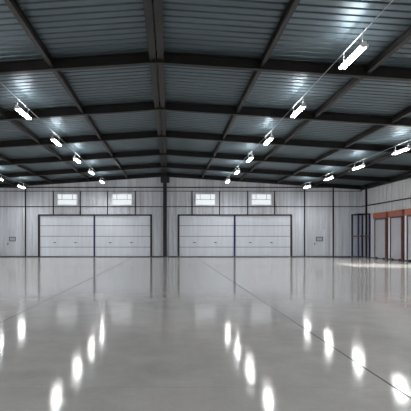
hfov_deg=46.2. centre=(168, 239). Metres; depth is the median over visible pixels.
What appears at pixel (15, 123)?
purlin
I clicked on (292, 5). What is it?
purlin
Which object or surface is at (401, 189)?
wall
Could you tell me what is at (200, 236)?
door
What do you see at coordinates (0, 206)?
wall rail
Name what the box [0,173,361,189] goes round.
roof beam
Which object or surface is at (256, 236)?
door
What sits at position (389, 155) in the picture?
purlin
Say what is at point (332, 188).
wall post
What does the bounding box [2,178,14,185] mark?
purlin
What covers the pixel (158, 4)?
ridge beam
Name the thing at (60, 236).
door
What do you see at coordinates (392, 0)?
conduit
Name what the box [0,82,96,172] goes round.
conduit
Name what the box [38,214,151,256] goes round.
door frame
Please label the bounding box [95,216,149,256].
door
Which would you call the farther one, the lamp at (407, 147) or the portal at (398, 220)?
the portal at (398, 220)
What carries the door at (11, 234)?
in the wall at (10, 217)
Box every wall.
[0,177,361,255]
[362,178,410,256]
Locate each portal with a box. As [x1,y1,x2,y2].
[373,212,389,258]
[388,209,406,260]
[405,208,410,260]
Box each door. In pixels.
[6,229,17,255]
[40,216,92,256]
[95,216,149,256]
[180,216,233,256]
[236,216,289,256]
[313,229,325,255]
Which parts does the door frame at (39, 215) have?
post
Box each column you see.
[161,176,168,256]
[365,185,367,257]
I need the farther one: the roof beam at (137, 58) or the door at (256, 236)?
the door at (256, 236)
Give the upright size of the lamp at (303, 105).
0.360 m
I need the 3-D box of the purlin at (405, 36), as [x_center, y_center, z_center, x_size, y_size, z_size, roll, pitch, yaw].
[5.650,-4.845,14.665,0.120,0.215,47.330,0,0,0]
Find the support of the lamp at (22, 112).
hanging from the conduit at (0, 82)
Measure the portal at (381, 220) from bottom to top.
3.360 m
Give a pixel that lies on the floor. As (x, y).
(142, 333)
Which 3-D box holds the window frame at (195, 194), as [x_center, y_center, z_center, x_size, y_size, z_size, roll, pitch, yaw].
[2.912,-3.232,38.370,1.640,0.968,0.100,0,0,0]
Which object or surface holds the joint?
in the floor
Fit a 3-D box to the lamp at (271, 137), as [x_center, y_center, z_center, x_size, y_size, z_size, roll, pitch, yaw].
[4.400,-4.516,21.180,0.180,0.360,1.430,0,0,0]
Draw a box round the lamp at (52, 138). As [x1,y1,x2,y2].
[50,136,61,145]
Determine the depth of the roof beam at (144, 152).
28.39 m
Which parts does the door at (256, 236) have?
panel, panel, panel, panel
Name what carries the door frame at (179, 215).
attached to the wall at (10, 217)
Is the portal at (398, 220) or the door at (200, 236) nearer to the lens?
the portal at (398, 220)
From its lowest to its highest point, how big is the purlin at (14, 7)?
0.215 m
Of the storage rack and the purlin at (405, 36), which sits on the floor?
the storage rack
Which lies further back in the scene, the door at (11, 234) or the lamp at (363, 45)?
the door at (11, 234)
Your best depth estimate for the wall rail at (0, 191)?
38.32 m
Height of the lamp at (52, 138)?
0.360 m
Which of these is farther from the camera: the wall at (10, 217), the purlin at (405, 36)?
the wall at (10, 217)
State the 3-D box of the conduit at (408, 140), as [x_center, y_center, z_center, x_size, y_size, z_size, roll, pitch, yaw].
[10.400,-4.316,14.650,0.020,0.020,47.200,0,0,0]
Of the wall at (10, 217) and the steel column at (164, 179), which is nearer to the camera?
the steel column at (164, 179)
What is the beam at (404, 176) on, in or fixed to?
attached to the roof beam at (151, 175)
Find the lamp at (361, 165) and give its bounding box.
[352,163,364,169]
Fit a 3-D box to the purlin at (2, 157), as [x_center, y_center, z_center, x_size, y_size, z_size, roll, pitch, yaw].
[-9.350,-4.646,14.665,0.120,0.215,47.330,0,0,0]
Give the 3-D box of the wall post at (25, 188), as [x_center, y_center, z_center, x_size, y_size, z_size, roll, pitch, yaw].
[-11.472,-1.451,38.316,0.100,5.482,0.060,0,0,0]
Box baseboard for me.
[0,256,360,256]
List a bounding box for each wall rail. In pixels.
[0,191,361,191]
[0,206,361,206]
[3,187,325,187]
[362,197,410,206]
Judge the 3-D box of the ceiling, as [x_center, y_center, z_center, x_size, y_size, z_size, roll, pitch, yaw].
[-0.350,-4.860,14.707,31.800,1.099,47.415,0,0,0]
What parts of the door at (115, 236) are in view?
panel, panel, panel, panel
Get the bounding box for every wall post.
[25,188,25,255]
[304,189,304,255]
[332,188,333,255]
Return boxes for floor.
[0,257,410,410]
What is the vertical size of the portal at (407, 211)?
3.360 m
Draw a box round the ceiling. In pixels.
[0,0,410,185]
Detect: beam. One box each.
[0,51,410,80]
[0,101,410,126]
[0,130,410,153]
[0,149,410,170]
[0,163,389,181]
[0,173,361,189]
[143,0,163,175]
[153,0,166,175]
[359,172,410,190]
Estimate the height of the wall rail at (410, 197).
0.080 m
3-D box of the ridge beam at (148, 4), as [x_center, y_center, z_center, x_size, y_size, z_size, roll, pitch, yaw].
[-0.462,-5.225,14.665,0.190,0.235,47.330,0,0,0]
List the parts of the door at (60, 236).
panel, panel, panel, panel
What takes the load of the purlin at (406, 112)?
attached to the ceiling
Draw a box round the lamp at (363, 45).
[339,33,368,68]
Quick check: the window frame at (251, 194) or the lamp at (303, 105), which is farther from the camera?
the window frame at (251, 194)
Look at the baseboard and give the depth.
38.29 m
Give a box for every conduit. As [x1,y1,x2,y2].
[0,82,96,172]
[224,0,392,180]
[300,140,408,185]
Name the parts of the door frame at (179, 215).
post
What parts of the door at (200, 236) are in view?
panel, panel, panel, panel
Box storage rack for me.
[351,213,370,257]
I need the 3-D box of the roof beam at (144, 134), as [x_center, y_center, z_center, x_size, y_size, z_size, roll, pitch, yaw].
[-0.350,-4.682,23.500,31.560,1.356,0.220,0,0,0]
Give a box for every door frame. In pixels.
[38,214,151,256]
[178,214,291,256]
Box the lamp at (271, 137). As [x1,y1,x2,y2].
[263,131,273,144]
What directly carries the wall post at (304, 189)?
attached to the wall at (10, 217)
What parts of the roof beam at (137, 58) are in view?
ridge plate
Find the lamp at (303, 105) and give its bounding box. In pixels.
[290,103,306,117]
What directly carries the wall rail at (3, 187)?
attached to the wall at (10, 217)
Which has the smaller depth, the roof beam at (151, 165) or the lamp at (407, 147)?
the lamp at (407, 147)
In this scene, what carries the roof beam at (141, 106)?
attached to the ceiling
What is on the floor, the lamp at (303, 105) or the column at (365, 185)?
the column at (365, 185)
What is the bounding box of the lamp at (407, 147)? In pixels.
[392,146,410,154]
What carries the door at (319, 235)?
in the wall at (10, 217)
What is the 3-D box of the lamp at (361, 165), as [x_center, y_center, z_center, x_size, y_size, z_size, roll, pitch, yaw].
[10.400,-4.120,26.300,0.180,0.360,1.430,0,0,0]
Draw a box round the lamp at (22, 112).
[14,105,31,119]
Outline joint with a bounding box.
[0,260,410,398]
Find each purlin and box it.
[0,107,89,180]
[0,154,51,182]
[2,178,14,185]
[4,0,127,177]
[202,0,300,177]
[239,26,410,180]
[277,106,410,182]
[314,145,410,185]

